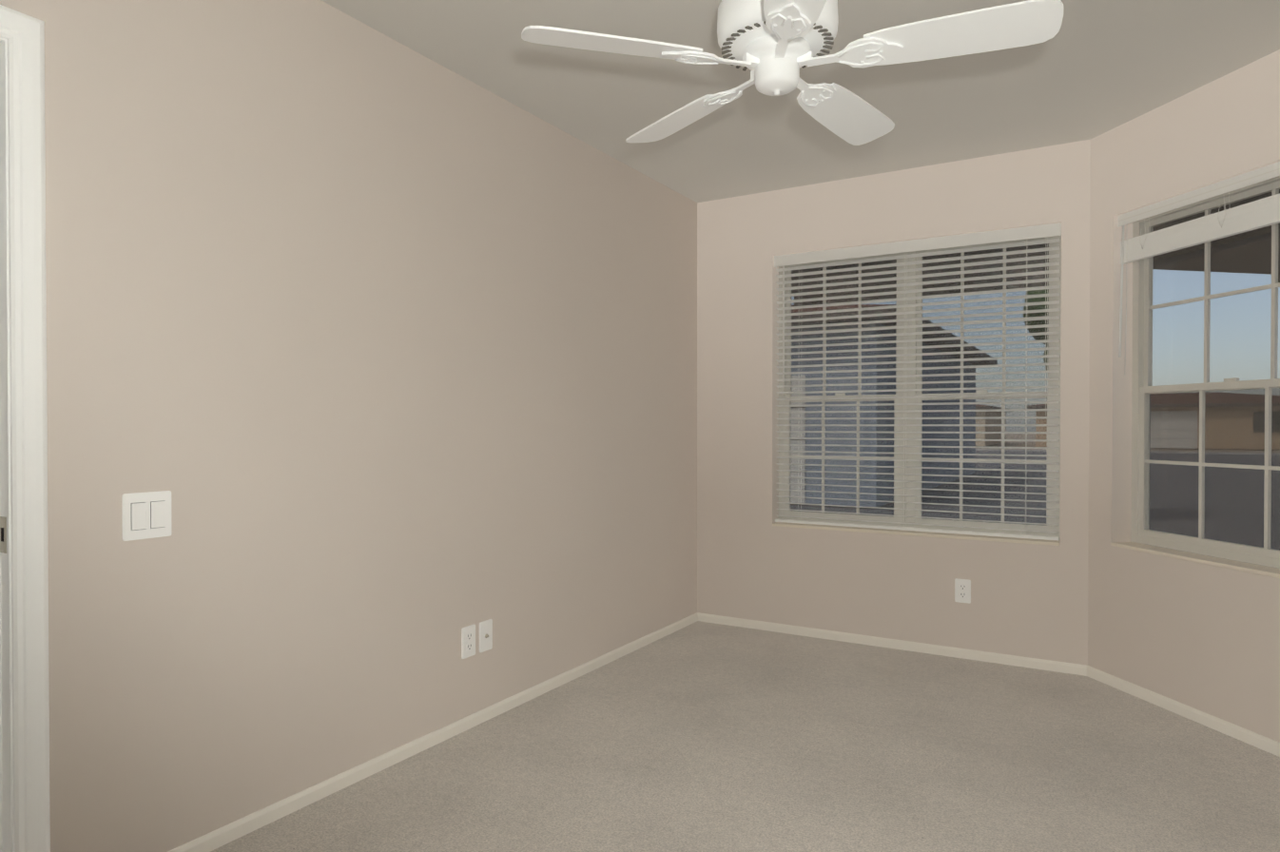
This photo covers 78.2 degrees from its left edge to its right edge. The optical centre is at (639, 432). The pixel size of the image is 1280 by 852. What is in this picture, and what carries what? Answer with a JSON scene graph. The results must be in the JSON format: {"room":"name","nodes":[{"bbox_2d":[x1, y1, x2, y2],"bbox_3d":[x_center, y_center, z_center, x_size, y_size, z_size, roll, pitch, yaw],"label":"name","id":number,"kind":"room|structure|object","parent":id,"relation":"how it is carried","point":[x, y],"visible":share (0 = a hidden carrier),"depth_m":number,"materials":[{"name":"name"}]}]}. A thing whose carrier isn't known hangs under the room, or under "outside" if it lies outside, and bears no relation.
{"room":"empty bedroom","nodes":[
{"label":"empty bedroom","id":0,"kind":"room"},
{"bbox_2d":[0,0,697,851],"bbox_3d":[-0.915,-0.103,2.635,0.120,2.440,5.010,0,1,31],"label":"wall","id":1,"kind":"structure","parent":0,"point":[373,359],"depth_m":2.41,"materials":[{"name":"beige paint"}]},
{"bbox_2d":[0,4,50,851],"bbox_3d":[-1.644,0.102,1.415,0.158,2.052,0.945,0,1,31],"label":"door frame","id":2,"kind":"structure","parent":1,"relation":"attached to","point":[25,825],"depth_m":1.74,"materials":[{"name":"white"}]},
{"bbox_2d":[121,490,171,541],"bbox_3d":[-1.233,0.207,1.976,0.011,0.116,0.116,0,1,31],"label":"switch plate","id":3,"kind":"object","parent":1,"relation":"attached to","point":[145,515],"visible":1,"depth_m":1.97,"materials":[{"name":"white plastic"}]},
{"bbox_2d":[461,622,480,659],"bbox_3d":[-0.645,0.786,2.971,0.008,0.116,0.072,0,1,31],"label":"outlet","id":4,"kind":"object","parent":1,"relation":"attached to","point":[468,641],"depth_m":2.97,"materials":[{"name":"white plastic"}]},
{"bbox_2d":[480,619,492,652],"bbox_3d":[-0.593,0.786,3.050,0.016,0.116,0.072,0,1,31],"label":"outlet","id":5,"kind":"object","parent":1,"relation":"attached to","point":[486,627],"depth_m":3.05,"materials":[{"name":"white plastic"}]},
{"bbox_2d":[210,620,1279,851],"bbox_3d":[0.486,1.164,1.828,3.245,0.080,5.440,0,1,31],"label":"floor","id":6,"kind":"structure","parent":0,"point":[703,737],"depth_m":2.61,"materials":[{"name":"carpet"}]},
{"bbox_2d":[321,0,1279,202],"bbox_3d":[-1.146,-1.385,2.778,7.245,0.120,5.640,0,1,31],"label":"ceiling","id":7,"kind":"structure","parent":0,"point":[1091,69],"depth_m":2.95,"materials":[{"name":"paint"}]},
{"bbox_2d":[521,0,1063,145],"bbox_3d":[0.395,-1.104,2.083,1.275,0.428,1.270,0,1,31],"label":"ceiling fan","id":8,"kind":"object","parent":7,"relation":"hanging from","point":[773,46],"visible":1,"depth_m":1.98,"materials":[{"name":"white plastic"}]},
{"bbox_2d":[697,139,1090,665],"bbox_3d":[1.233,-0.118,4.171,2.234,2.440,0.170,0,1,31],"label":"wall","id":9,"kind":"structure","parent":0,"point":[1027,600],"depth_m":4.09,"materials":[{"name":"beige paint"}]},
{"bbox_2d":[772,522,1059,545],"bbox_3d":[1.363,0.512,4.054,1.409,0.015,0.104,0,1,31],"label":"window sill","id":10,"kind":"structure","parent":9,"relation":"attached to","point":[935,534],"depth_m":3.98,"materials":[{"name":"paint"}]},
{"bbox_2d":[778,235,1061,540],"bbox_3d":[1.402,-0.238,4.112,1.411,1.484,0.056,0,1,31],"label":"window","id":11,"kind":"structure","parent":9,"relation":"in","point":[1049,497],"depth_m":4.08,"materials":[{"name":"white plastic"}]},
{"bbox_2d":[774,222,1061,540],"bbox_3d":[1.357,-0.240,4.037,1.405,1.477,0.058,0,1,31],"label":"window blind","id":12,"kind":"object","parent":11,"relation":"attached to","point":[1026,233],"visible":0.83,"depth_m":4.00,"materials":[{"name":"white plastic"}]},
{"bbox_2d":[954,578,970,603],"bbox_3d":[1.584,0.775,3.866,0.072,0.116,0.008,0,1,31],"label":"outlet","id":13,"kind":"object","parent":9,"relation":"attached to","point":[962,591],"visible":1,"depth_m":3.86,"materials":[{"name":"white plastic"}]},
{"bbox_2d":[791,243,1048,306],"bbox_3d":[1.568,-1.013,4.384,1.651,0.900,0.546,0,1,31],"label":"roof overhang","id":14,"kind":"object","parent":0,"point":[940,270],"depth_m":4.36,"materials":[{"name":"brown"}]},
{"bbox_2d":[1087,49,1279,742],"bbox_3d":[2.240,-0.107,3.018,0.170,2.440,1.312,0,1,-11],"label":"wall","id":15,"kind":"structure","parent":0,"point":[1202,637],"depth_m":3.19,"materials":[{"name":"beige paint"}]},
{"bbox_2d":[167,612,1279,851],"bbox_3d":[0.314,1.101,1.872,2.785,0.046,4.740,0,1,31],"label":"baseboard","id":16,"kind":"structure","parent":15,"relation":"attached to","point":[270,814],"depth_m":3.16,"materials":[{"name":"beige paint"}]},
{"bbox_2d":[1110,542,1279,578],"bbox_3d":[2.204,0.492,3.005,0.104,0.015,0.939,0,1,-11],"label":"window sill","id":17,"kind":"structure","parent":15,"relation":"attached to","point":[1224,563],"depth_m":3.04,"materials":[{"name":"paint"}]},
{"bbox_2d":[1130,175,1279,568],"bbox_3d":[2.278,-0.231,3.013,0.056,1.431,0.941,0,1,-11],"label":"angled window","id":18,"kind":"structure","parent":15,"relation":"in","point":[1143,388],"depth_m":3.14,"materials":[{"name":"white plastic"}]},
{"bbox_2d":[1117,161,1279,365],"bbox_3d":[2.187,-0.231,2.995,0.052,1.429,0.935,0,1,-11],"label":"blinds","id":19,"kind":"object","parent":18,"relation":"attached to","point":[1254,215],"visible":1,"depth_m":3.05,"materials":[{"name":"white plastic"}]},
{"bbox_2d":[1152,189,1279,282],"bbox_3d":[2.745,-0.898,3.095,0.846,0.900,1.181,0,1,-11],"label":"roof overhang","id":20,"kind":"object","parent":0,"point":[1257,248],"depth_m":3.33,"materials":[{"name":"brown wood"}]},
{"label":"outside","id":21,"kind":"structure","parent":0,"visible":0},
{"bbox_2d":[790,433,1279,568],"bbox_3d":[40.438,0.848,71.801,240.000,0.350,155.280,0,1,31],"label":"yard","id":22,"kind":"structure","parent":21,"point":[1031,504],"depth_m":15.59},
{"bbox_2d":[790,304,997,506],"bbox_3d":[-0.110,-1.086,21.613,16.800,4.449,12.000,0,1,31],"label":"house","id":23,"kind":"structure","parent":22,"relation":"on","point":[877,387],"depth_m":13.39,"materials":[{"name":"grey"}]},
{"bbox_2d":[975,404,1006,446],"bbox_3d":[18.410,-0.955,61.222,18.000,3.449,13.000,0,1,31],"label":"house","id":24,"kind":"structure","parent":22,"relation":"on","point":[988,428],"depth_m":52.85,"materials":[{"name":"beige"}]},
{"bbox_2d":[1022,289,1048,370],"bbox_3d":[5.992,-0.879,10.889,1.338,4.336,1.702,0,1,31],"label":"tree","id":25,"kind":"object","parent":22,"relation":"on","point":[1037,314],"depth_m":10.79,"materials":[{"name":"plant"}]},
{"bbox_2d":[1027,392,1279,449],"bbox_3d":[35.153,-0.861,51.227,17.000,3.449,13.000,0,1,31],"label":"house","id":26,"kind":"structure","parent":22,"relation":"on","point":[1169,416],"depth_m":45.86,"materials":[{"name":"brown"}]}
]}

